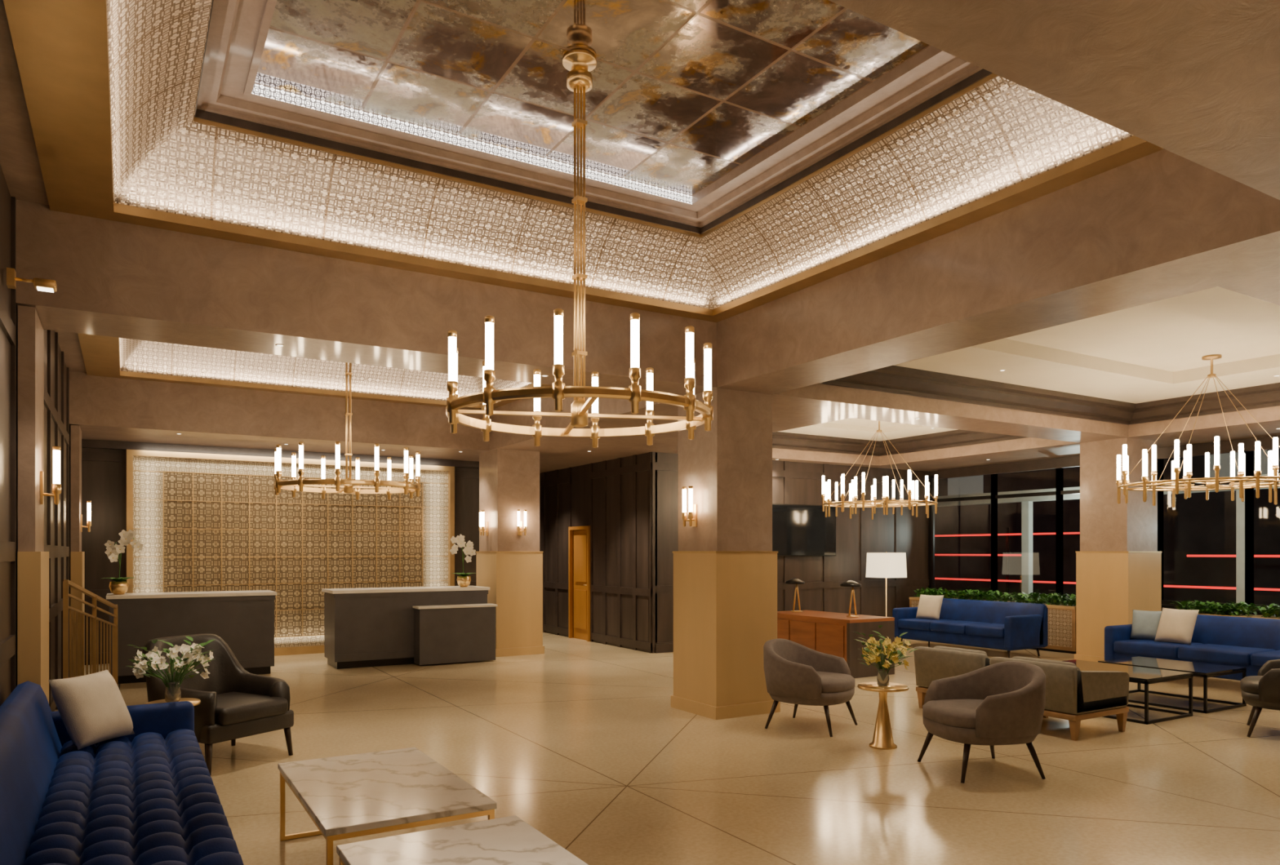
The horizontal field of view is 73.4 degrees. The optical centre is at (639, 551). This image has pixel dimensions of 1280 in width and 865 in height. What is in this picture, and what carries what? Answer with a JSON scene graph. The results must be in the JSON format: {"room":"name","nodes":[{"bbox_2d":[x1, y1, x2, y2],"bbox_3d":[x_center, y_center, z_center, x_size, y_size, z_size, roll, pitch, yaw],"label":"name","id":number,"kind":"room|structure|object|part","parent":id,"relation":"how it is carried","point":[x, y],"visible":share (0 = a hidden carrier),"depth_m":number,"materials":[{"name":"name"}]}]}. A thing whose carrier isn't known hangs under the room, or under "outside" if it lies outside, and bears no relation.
{"room":"hotel lobby","nodes":[
{"label":"hotel lobby","id":0,"kind":"room"},
{"bbox_2d":[0,164,71,711],"bbox_3d":[-3.493,-0.310,4.553,0.122,3.820,17.400,0,0,-31],"label":"wall","id":1,"kind":"structure","parent":0,"point":[57,432],"depth_m":5.37,"materials":[{"name":"brown wood"}]},
{"bbox_2d":[6,267,57,293],"bbox_3d":[-3.598,-1.600,5.078,0.238,0.100,0.090,0,0,-31],"label":"spotlight","id":2,"kind":"object","parent":1,"relation":"attached to","point":[40,284],"visible":1,"depth_m":5.06,"materials":[{"name":"gold metal"}]},
{"bbox_2d":[17,305,48,703],"bbox_3d":[-4.055,0.020,5.743,0.120,3.160,0.700,0,0,-31],"label":"pilaster","id":3,"kind":"object","parent":1,"relation":"attached to","point":[33,562],"visible":0.82,"depth_m":5.46,"materials":[{"name":"paint"}]},
{"bbox_2d":[40,446,61,504],"bbox_3d":[-3.998,-0.517,5.823,0.116,0.395,0.070,0,0,-31],"label":"wall sconce","id":4,"kind":"object","parent":3,"relation":"attached to","point":[56,486],"visible":1,"depth_m":5.82,"materials":[{"name":"white glass"}]},
{"bbox_2d":[70,425,84,677],"bbox_3d":[-7.120,0.020,10.866,0.120,3.160,0.680,0,0,-31],"label":"pilaster","id":5,"kind":"object","parent":1,"relation":"attached to","point":[77,556],"visible":0.79,"depth_m":10.59,"materials":[{"name":"paint"}]},
{"bbox_2d":[80,501,91,532],"bbox_3d":[-7.028,-0.448,10.886,0.116,0.395,0.070,0,0,-31],"label":"wall sconce","id":6,"kind":"object","parent":5,"relation":"attached to","point":[89,503],"visible":1,"depth_m":10.88,"materials":[{"name":"gold metal"}]},
{"bbox_2d":[81,448,479,665],"bbox_3d":[-5.300,0.015,13.655,6.170,3.170,0.122,0,0,-31],"label":"wall","id":7,"kind":"structure","parent":0,"point":[104,471],"depth_m":12.24,"materials":[{"name":"brown wood"}]},
{"bbox_2d":[81,439,479,468],"bbox_3d":[-5.242,-1.514,13.540,6.090,0.108,0.120,0,0,-31],"label":"trim","id":8,"kind":"structure","parent":7,"relation":"attached to","point":[96,444],"depth_m":13.02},
{"bbox_2d":[98,335,551,410],"bbox_3d":[-3.164,-2.540,9.766,5.080,0.700,5.290,0,0,-31],"label":"ceiling","id":9,"kind":"structure","parent":0,"point":[122,357],"depth_m":11.50,"materials":[{"name":"gold metal"}]},
{"bbox_2d":[273,362,421,500],"bbox_3d":[-3.244,-1.755,9.549,1.542,2.270,1.540,0,0,-31],"label":"chandelier","id":10,"kind":"object","parent":9,"relation":"hanging from","point":[295,485],"visible":0.94,"depth_m":9.52,"materials":[{"name":"gold metal"}]},
{"bbox_2d":[571,463,590,526],"bbox_3d":[-1.029,-1.015,15.642,0.100,1.110,0.800,0,0,-31],"label":"wall panel","id":11,"kind":"object","parent":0,"point":[580,475],"visible":0.71,"depth_m":15.63,"materials":[{"name":"brown wood"}]},
{"bbox_2d":[539,452,657,653],"bbox_3d":[-1.449,0.015,16.323,0.122,3.170,6.500,0,0,-31],"label":"wall","id":12,"kind":"structure","parent":0,"point":[620,593],"depth_m":14.68,"materials":[{"name":"brown wood"}]},
{"bbox_2d":[568,525,590,641],"bbox_3d":[-1.072,0.570,15.616,0.120,2.060,0.800,0,0,-31],"label":"door","id":13,"kind":"structure","parent":12,"relation":"in","point":[579,537],"depth_m":15.65,"materials":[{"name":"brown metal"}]},
{"bbox_2d":[655,643,673,653],"bbox_3d":[2.927,1.530,15.118,6.250,0.140,0.018,0,0,-31],"label":"baseboard","id":14,"kind":"structure","parent":12,"relation":"attached to","point":[660,648],"depth_m":13.58,"materials":[{"name":"brown wood"}]},
{"bbox_2d":[56,0,1164,322],"bbox_3d":[-0.204,-2.540,4.819,5.080,0.700,4.840,0,0,-31],"label":"ceiling","id":15,"kind":"structure","parent":0,"point":[741,156],"depth_m":5.57,"materials":[{"name":"gold metal"}]},
{"bbox_2d":[445,48,713,448],"bbox_3d":[-0.354,-1.795,5.032,1.559,2.190,1.557,0,0,-31],"label":"chandelier","id":16,"kind":"object","parent":15,"relation":"hanging from","point":[579,63],"visible":1,"depth_m":4.98,"materials":[{"name":"gold metal"}]},
{"bbox_2d":[54,632,1279,864],"bbox_3d":[1.674,1.650,9.743,14.320,0.100,21.200,0,0,-31],"label":"floor","id":17,"kind":"structure","parent":0,"point":[583,742],"depth_m":6.29,"materials":[{"name":"stone"}]},
{"bbox_2d":[62,579,117,684],"bbox_3d":[-5.198,0.913,8.209,0.070,1.375,2.887,0,0,-24],"label":"stair railing","id":18,"kind":"object","parent":17,"relation":"on","point":[66,583],"visible":0.68,"depth_m":7.74,"materials":[{"name":"brown wood"}]},
{"bbox_2d":[0,670,244,864],"bbox_3d":[-2.393,1.170,3.812,0.970,0.865,3.800,0,0,-31],"label":"velvet sofa","id":19,"kind":"object","parent":17,"relation":"on","point":[97,780],"visible":1,"depth_m":4.08,"materials":[{"name":"blue fabric"}]},
{"bbox_2d":[145,697,200,706],"bbox_3d":[-3.168,1.310,5.819,0.338,0.580,0.338,0,0,-31],"label":"side table","id":20,"kind":"object","parent":17,"relation":"on","point":[195,702],"visible":0.22,"depth_m":5.84,"materials":[{"name":"gold metal"}]},
{"bbox_2d":[126,635,213,702],"bbox_3d":[-3.175,0.800,5.817,0.548,0.439,0.607,0,0,-31],"label":"flower vase","id":21,"kind":"object","parent":20,"relation":"on","point":[172,692],"visible":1,"depth_m":5.80,"materials":[{"name":"clear glass"}]},
{"bbox_2d":[106,590,276,684],"bbox_3d":[-5.746,1.065,11.041,1.900,1.070,0.710,0,0,-31],"label":"reception desk","id":22,"kind":"object","parent":17,"relation":"on","point":[244,620],"visible":0.66,"depth_m":10.81,"materials":[{"name":"black wood"}]},
{"bbox_2d":[102,529,143,595],"bbox_3d":[-6.442,0.127,10.620,0.382,0.804,0.413,0,0,41],"label":"potted orchid","id":23,"kind":"object","parent":22,"relation":"on","point":[117,587],"visible":1,"depth_m":10.57,"materials":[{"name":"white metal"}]},
{"bbox_2d":[142,633,293,775],"bbox_3d":[-3.277,1.136,6.637,0.973,0.932,0.820,0,0,29],"label":"leather armchair","id":24,"kind":"object","parent":17,"relation":"on","point":[236,703],"visible":0.73,"depth_m":6.59,"materials":[{"name":"black leather"}]},
{"bbox_2d":[126,449,454,656],"bbox_3d":[-5.269,0.075,13.477,4.800,3.050,0.200,0,0,-31],"label":"wall panel","id":25,"kind":"object","parent":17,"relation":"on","point":[203,522],"visible":0.71,"depth_m":13.26,"materials":[{"name":"gold metal"}]},
{"bbox_2d":[277,747,497,864],"bbox_3d":[-1.340,1.387,4.390,0.770,0.425,1.330,0,0,-31],"label":"marble coffee table","id":26,"kind":"object","parent":17,"relation":"on","point":[369,793],"visible":0.98,"depth_m":4.19,"materials":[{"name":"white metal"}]},
{"bbox_2d":[321,586,497,669],"bbox_3d":[-3.308,1.065,12.372,2.250,1.070,1.030,0,0,-31],"label":"reception desk","id":27,"kind":"object","parent":17,"relation":"on","point":[364,627],"visible":1,"depth_m":12.07,"materials":[{"name":"black wood"}]},
{"bbox_2d":[449,534,475,586],"bbox_3d":[-2.650,0.133,12.913,0.397,0.792,0.404,0,0,-8],"label":"potted orchid","id":28,"kind":"object","parent":27,"relation":"on","point":[464,580],"visible":1,"depth_m":12.85,"materials":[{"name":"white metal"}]},
{"bbox_2d":[336,815,588,864],"bbox_3d":[-0.533,1.387,3.043,0.770,0.425,1.370,0,0,-31],"label":"marble coffee table","id":29,"kind":"object","parent":17,"relation":"on","point":[509,840],"visible":1,"depth_m":3.40,"materials":[{"name":"white stone"}]},
{"bbox_2d":[475,448,544,657],"bbox_3d":[-2.077,0.015,13.616,0.810,3.170,0.910,0,0,-31],"label":"column","id":30,"kind":"structure","parent":17,"relation":"on","point":[510,564],"depth_m":13.26,"materials":[{"name":"plaster"},{"name":"light wood"}]},
{"bbox_2d":[479,510,488,535],"bbox_3d":[-2.444,-0.448,13.431,0.116,0.395,0.162,0,0,-31],"label":"candle sconce","id":31,"kind":"object","parent":30,"relation":"attached to","point":[482,513],"visible":1,"depth_m":13.43,"materials":[{"name":"white glass"}]},
{"bbox_2d":[516,509,527,535],"bbox_3d":[-1.832,-0.448,13.226,0.162,0.395,0.116,0,0,-31],"label":"candle sconce","id":32,"kind":"object","parent":30,"relation":"attached to","point":[519,528],"visible":1,"depth_m":13.21,"materials":[{"name":"white glass"}]},
{"bbox_2d":[671,387,780,719],"bbox_3d":[0.857,0.015,8.694,0.790,3.170,0.790,0,0,-31],"label":"column","id":33,"kind":"structure","parent":17,"relation":"on","point":[725,566],"depth_m":8.40,"materials":[{"name":"paint"}]},
{"bbox_2d":[681,486,697,526],"bbox_3d":[0.498,-0.448,8.514,0.116,0.395,0.162,0,0,-31],"label":"candle sconce","id":34,"kind":"object","parent":33,"relation":"attached to","point":[692,508],"visible":1,"depth_m":8.51,"materials":[{"name":"white glass"}]},
{"bbox_2d":[763,638,857,737],"bbox_3d":[1.552,1.212,7.848,0.775,0.784,0.825,0,0,34],"label":"barrel armchair","id":35,"kind":"object","parent":17,"relation":"on","point":[796,673],"visible":1,"depth_m":7.61,"materials":[{"name":"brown fabric"}]},
{"bbox_2d":[777,609,894,678],"bbox_3d":[2.538,1.230,11.716,0.812,0.740,1.700,0,0,-31],"label":"credenza","id":36,"kind":"object","parent":17,"relation":"on","point":[833,633],"visible":0.58,"depth_m":11.09,"materials":[{"name":"brown wood"}]},
{"bbox_2d":[785,577,804,612],"bbox_3d":[2.214,0.619,12.268,0.280,0.480,0.280,0,0,-31],"label":"desk lamp","id":37,"kind":"object","parent":36,"relation":"on","point":[793,581],"visible":1,"depth_m":12.21,"materials":[{"name":"gold metal"}]},
{"bbox_2d":[840,580,861,617],"bbox_3d":[2.779,0.619,11.324,0.280,0.480,0.280,0,0,-31],"label":"desk lamp","id":38,"kind":"object","parent":36,"relation":"on","point":[851,584],"visible":1,"depth_m":11.26,"materials":[{"name":"gold metal"}]},
{"bbox_2d":[857,682,909,749],"bbox_3d":[1.996,1.350,7.045,0.408,0.500,0.408,0,0,-31],"label":"side table","id":39,"kind":"object","parent":17,"relation":"on","point":[882,739],"visible":0.98,"depth_m":6.99,"materials":[{"name":"gold metal"}]},
{"bbox_2d":[853,625,918,686],"bbox_3d":[2.006,0.848,7.054,0.508,0.503,0.509,0,0,7],"label":"flower vase","id":40,"kind":"object","parent":39,"relation":"on","point":[882,677],"visible":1,"depth_m":7.01,"materials":[{"name":"clear glass"}]},
{"bbox_2d":[866,551,906,617],"bbox_3d":[4.382,0.800,15.267,0.500,1.600,0.500,0,0,-31],"label":"floor lamp","id":41,"kind":"object","parent":17,"relation":"on","point":[886,565],"visible":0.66,"depth_m":15.09,"materials":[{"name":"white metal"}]},
{"bbox_2d":[909,587,964,607],"bbox_3d":[5.536,1.135,15.977,0.586,0.931,0.941,0,0,-31],"label":"planter box","id":42,"kind":"object","parent":17,"relation":"on","point":[913,602],"visible":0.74,"depth_m":16.00,"materials":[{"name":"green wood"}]},
{"bbox_2d":[913,645,990,708],"bbox_3d":[3.356,1.280,8.628,0.840,0.640,0.820,0,0,-31],"label":"lounge chair","id":43,"kind":"object","parent":17,"relation":"on","point":[937,663],"visible":0.52,"depth_m":8.49,"materials":[{"name":"beige fabric"}]},
{"bbox_2d":[892,594,1048,657],"bbox_3d":[5.268,1.168,13.874,0.930,0.869,2.300,0,0,-31],"label":"velvet sofa","id":44,"kind":"object","parent":17,"relation":"on","point":[998,625],"visible":0.97,"depth_m":13.62,"materials":[{"name":"blue fabric"}]},
{"bbox_2d":[917,661,1045,783],"bbox_3d":[2.503,1.212,6.291,0.775,0.784,0.825,0,0,-10],"label":"barrel armchair","id":45,"kind":"object","parent":17,"relation":"on","point":[1002,703],"visible":1,"depth_m":6.04,"materials":[{"name":"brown fabric"}]},
{"bbox_2d":[951,589,1018,602],"bbox_3d":[6.059,1.133,15.030,0.621,0.934,1.283,0,0,-31],"label":"planter box","id":46,"kind":"object","parent":17,"relation":"on","point":[988,595],"visible":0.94,"depth_m":14.97,"materials":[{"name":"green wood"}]},
{"bbox_2d":[1010,591,1075,653],"bbox_3d":[6.692,1.132,14.036,0.611,0.935,1.280,0,0,-31],"label":"planter box","id":47,"kind":"object","parent":17,"relation":"on","point":[1061,616],"visible":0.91,"depth_m":13.65,"materials":[{"name":"brown wood"}]},
{"bbox_2d":[989,656,1129,741],"bbox_3d":[3.780,1.280,7.763,0.840,0.640,0.820,0,0,-31],"label":"lounge chair","id":48,"kind":"object","parent":17,"relation":"on","point":[1073,695],"visible":0.62,"depth_m":7.37,"materials":[{"name":"brown fabric"}]},
{"bbox_2d":[1074,437,1161,662],"bbox_3d":[6.846,0.015,12.278,0.870,3.170,0.790,0,0,-31],"label":"column","id":49,"kind":"structure","parent":17,"relation":"on","point":[1118,561],"depth_m":12.04,"materials":[{"name":"paint"}]},
{"bbox_2d":[1062,659,1192,724],"bbox_3d":[4.726,1.390,8.655,0.800,0.420,1.200,0,0,-31],"label":"glass coffee table","id":50,"kind":"object","parent":17,"relation":"on","point":[1146,676],"visible":0.59,"depth_m":8.34,"materials":[{"name":"black metal"}]},
{"bbox_2d":[1097,656,1246,713],"bbox_3d":[5.652,1.400,9.152,0.800,0.400,1.100,0,0,-31],"label":"glass coffee table","id":51,"kind":"object","parent":17,"relation":"on","point":[1205,671],"visible":0.7,"depth_m":8.95,"materials":[{"name":"black metal"}]},
{"bbox_2d":[1104,608,1279,680],"bbox_3d":[7.047,1.160,10.220,0.930,0.886,2.600,0,0,-31],"label":"velvet sofa","id":52,"kind":"object","parent":17,"relation":"on","point":[1181,635],"visible":0.91,"depth_m":10.55,"materials":[{"name":"blue fabric"}]},
{"bbox_2d":[1169,600,1262,617],"bbox_3d":[7.939,1.133,11.875,0.558,0.934,1.082,0,0,-28],"label":"planter box","id":53,"kind":"object","parent":17,"relation":"on","point":[1212,606],"visible":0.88,"depth_m":11.74,"materials":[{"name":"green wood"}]},
{"bbox_2d":[1240,659,1279,737],"bbox_3d":[5.701,1.212,7.470,0.775,0.784,0.825,0,0,35],"label":"barrel armchair","id":54,"kind":"object","parent":17,"relation":"on","point":[1262,691],"visible":1,"depth_m":7.39,"materials":[{"name":"brown fabric"}]},
{"bbox_2d":[1251,603,1279,619],"bbox_3d":[8.544,1.138,10.854,0.634,0.924,1.341,0,0,-31],"label":"planter box","id":55,"kind":"object","parent":17,"relation":"on","point":[1267,614],"visible":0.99,"depth_m":11.22,"materials":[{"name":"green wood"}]},
{"bbox_2d":[648,452,930,653],"bbox_3d":[2.933,0.015,15.156,6.400,3.170,0.204,0,0,-31],"label":"wall","id":56,"kind":"structure","parent":0,"point":[793,482],"depth_m":15.31,"materials":[{"name":"brown wood"}]},
{"bbox_3d":[2.827,-0.370,15.021,1.580,0.900,0.082,0,0,-31],"label":"television","id":57,"kind":"part","parent":56,"relation":"part of","materials":[{"name":"black glass"}]},
{"bbox_2d":[930,471,1279,616],"bbox_3d":[9.444,0.015,10.605,0.100,3.170,14.500,0,0,-31],"label":"wall","id":58,"kind":"structure","parent":0,"point":[933,473],"depth_m":14.77,"materials":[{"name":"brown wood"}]},
{"bbox_2d":[928,475,991,594],"bbox_3d":[6.061,-0.340,16.161,0.100,2.280,1.480,0,0,-31],"label":"window","id":59,"kind":"structure","parent":58,"relation":"in","point":[931,478],"depth_m":16.73,"materials":[{"name":"black metal"}]},
{"bbox_2d":[991,474,1055,598],"bbox_3d":[6.749,-0.340,15.011,0.100,2.280,1.340,0,0,-31],"label":"window","id":60,"kind":"structure","parent":58,"relation":"in","point":[994,496],"depth_m":15.52,"materials":[{"name":"black metal"}]},
{"bbox_2d":[1055,467,1079,599],"bbox_3d":[7.494,-0.340,13.767,0.100,2.280,1.700,0,0,-31],"label":"window","id":61,"kind":"structure","parent":58,"relation":"in","point":[1060,492],"depth_m":14.44,"materials":[{"name":"black metal"}]},
{"bbox_2d":[937,435,1279,479],"bbox_3d":[9.393,-1.484,10.399,0.080,0.168,14.200,0,0,-31],"label":"trim","id":62,"kind":"structure","parent":58,"relation":"attached to","point":[1266,442],"depth_m":14.23,"materials":[{"name":"beige paint"}]},
{"bbox_2d":[947,594,1279,614],"bbox_3d":[9.328,0.820,10.507,0.200,0.040,14.450,0,0,-31],"label":"trim","id":63,"kind":"structure","parent":58,"relation":"attached to","point":[1162,606],"depth_m":12.76,"materials":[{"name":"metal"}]},
{"bbox_2d":[1157,459,1239,607],"bbox_3d":[8.225,-0.340,12.544,0.100,2.280,1.290,0,0,-31],"label":"window","id":64,"kind":"structure","parent":58,"relation":"in","point":[1160,462],"depth_m":13.03,"materials":[{"name":"black metal"}]},
{"bbox_2d":[1244,451,1279,609],"bbox_3d":[8.854,-0.340,11.493,0.100,2.280,1.300,0,0,-31],"label":"window","id":65,"kind":"structure","parent":58,"relation":"in","point":[1249,455],"depth_m":11.99,"materials":[{"name":"black metal"}]},
{"bbox_3d":[1.717,-3.350,9.768,14.220,0.100,21.200,0,0,-31],"label":"ceiling","id":66,"kind":"structure","parent":0,"visible":0},
{"bbox_2d":[0,0,48,204],"bbox_3d":[-2.546,-2.760,3.417,0.380,1.080,4.840,0,0,-31],"label":"ceiling beam","id":67,"kind":"structure","parent":66,"relation":"attached to","point":[20,163],"depth_m":4.56,"materials":[{"name":"paint"}]},
{"bbox_2d":[3,0,103,376],"bbox_3d":[-3.999,-2.205,6.039,0.180,0.030,10.830,0,0,-31],"label":"ceiling","id":68,"kind":"structure","parent":67,"relation":"attached to","point":[33,24],"depth_m":4.19,"materials":[{"name":"gold metal"}]},
{"bbox_2d":[54,330,86,373],"bbox_3d":[-5.507,-2.760,8.364,0.380,1.080,5.290,0,0,-31],"label":"ceiling beam","id":69,"kind":"structure","parent":66,"relation":"attached to","point":[68,342],"depth_m":9.47,"materials":[{"name":"paint"}]},
{"bbox_2d":[69,371,614,473],"bbox_3d":[-5.047,-2.435,14.839,7.820,1.730,5.350,0,0,-31],"label":"ceiling beam","id":70,"kind":"structure","parent":66,"relation":"attached to","point":[104,408],"depth_m":11.83,"materials":[{"name":"paint"}]},
{"bbox_2d":[16,200,1186,448],"bbox_3d":[1.926,-2.435,9.322,14.120,1.730,0.700,0,0,-31],"label":"ceiling beam","id":71,"kind":"structure","parent":66,"relation":"attached to","point":[113,278],"depth_m":6.53,"materials":[{"name":"paint"}]},
{"bbox_2d":[176,344,1279,460],"bbox_3d":[1.170,-1.773,10.897,12.064,0.414,14.964,0,0,-31],"label":"recessed light","id":72,"kind":"object","parent":71,"relation":"attached to","point":[280,345],"visible":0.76,"depth_m":9.38,"materials":[{"name":"beige"}]},
{"bbox_2d":[772,417,1026,456],"bbox_3d":[3.429,-1.900,12.867,4.500,0.320,3.840,0,0,-31],"label":"ceiling tray","id":73,"kind":"object","parent":71,"relation":"attached to","point":[851,436],"visible":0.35,"depth_m":14.36,"materials":[{"name":"white paint"}]},
{"bbox_2d":[821,421,937,519],"bbox_3d":[3.668,-1.290,13.150,1.728,1.540,1.725,0,0,-31],"label":"ring chandelier","id":74,"kind":"object","parent":73,"relation":"hanging from","point":[873,504],"visible":0.96,"depth_m":12.99,"materials":[{"name":"gold metal"}]},
{"bbox_2d":[819,286,1279,425],"bbox_3d":[5.062,-1.930,8.425,6.260,0.380,4.060,0,0,-31],"label":"ceiling tray","id":75,"kind":"object","parent":71,"relation":"attached to","point":[1140,364],"visible":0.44,"depth_m":9.29,"materials":[{"name":"white paint"}]},
{"bbox_2d":[1115,354,1279,507],"bbox_3d":[6.202,-1.320,9.306,1.807,1.600,1.804,0,0,-31],"label":"ring chandelier","id":76,"kind":"object","parent":75,"relation":"hanging from","point":[1211,483],"visible":1,"depth_m":9.21,"materials":[{"name":"gold metal"}]},
{"bbox_2d":[526,397,849,450],"bbox_3d":[0.443,-2.435,11.080,2.460,1.730,3.840,0,0,-31],"label":"ceiling beam","id":77,"kind":"structure","parent":66,"relation":"attached to","point":[782,420],"depth_m":10.82,"materials":[{"name":"paint"}]},
{"bbox_2d":[488,398,937,471],"bbox_3d":[1.744,-2.435,14.942,8.660,1.730,1.450,0,0,-31],"label":"ceiling beam","id":78,"kind":"structure","parent":66,"relation":"attached to","point":[497,440],"depth_m":13.36,"materials":[{"name":"paint"}]},
{"bbox_2d":[879,437,1079,470],"bbox_3d":[6.089,-2.435,14.459,1.700,1.730,3.840,0,0,-31],"label":"ceiling beam","id":79,"kind":"structure","parent":66,"relation":"attached to","point":[1028,449],"depth_m":14.25,"materials":[{"name":"paint"}]},
{"bbox_2d":[716,149,1279,394],"bbox_3d":[2.276,-2.435,6.303,0.700,1.730,4.840,0,0,-31],"label":"ceiling beam","id":80,"kind":"structure","parent":66,"relation":"attached to","point":[1162,224],"depth_m":5.50,"materials":[{"name":"paint"}]},
{"bbox_2d":[828,0,1279,199],"bbox_3d":[2.114,-2.435,0.577,5.460,1.730,4.820,0,0,-31],"label":"ceiling beam","id":81,"kind":"structure","parent":66,"relation":"attached to","point":[1197,81],"depth_m":2.73,"materials":[{"name":"paint"}]},
{"bbox_2d":[1128,405,1279,444],"bbox_3d":[8.477,-2.435,10.469,1.700,1.730,4.060,0,0,-31],"label":"ceiling beam","id":82,"kind":"structure","parent":66,"relation":"attached to","point":[1208,427],"depth_m":11.17,"materials":[{"name":"paint"}]},
{"bbox_2d":[1218,271,1279,305],"bbox_3d":[7.034,-2.435,6.785,7.960,1.730,0.780,0,0,-31],"label":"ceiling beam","id":83,"kind":"structure","parent":66,"relation":"attached to","point":[1266,287],"depth_m":5.10,"materials":[{"name":"paint"}]},
{"label":"outside","id":84,"kind":"structure","parent":0,"visible":0},
{"bbox_3d":[18.374,1.685,21.485,26.400,0.130,42.000,0,0,-31],"label":"ground","id":85,"kind":"structure","parent":84,"visible":0},
{"bbox_2d":[934,528,1279,593],"bbox_3d":[14.316,0.450,19.028,0.175,2.300,34.050,0,0,-31],"label":"lights","id":86,"kind":"object","parent":85,"relation":"on","point":[1006,580],"visible":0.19,"depth_m":24.70,"materials":[{"name":"glowing red neon light"}]},
{"bbox_2d":[934,448,1279,605],"bbox_3d":[18.100,-2.900,21.321,1.040,9.000,42.000,0,0,-31],"label":"facade","id":87,"kind":"object","parent":85,"relation":"on","point":[1197,525],"visible":0.05,"depth_m":27.42,"materials":[{"name":"glass"},{"name":"black metal"}]},
{"bbox_2d":[937,473,1279,603],"bbox_3d":[9.149,0.190,15.382,0.300,2.860,11.000,0,0,-31],"label":"canopy frame","id":88,"kind":"object","parent":85,"relation":"on","point":[1026,502],"visible":0.23,"depth_m":17.39,"materials":[{"name":"grey metal"}]}
]}

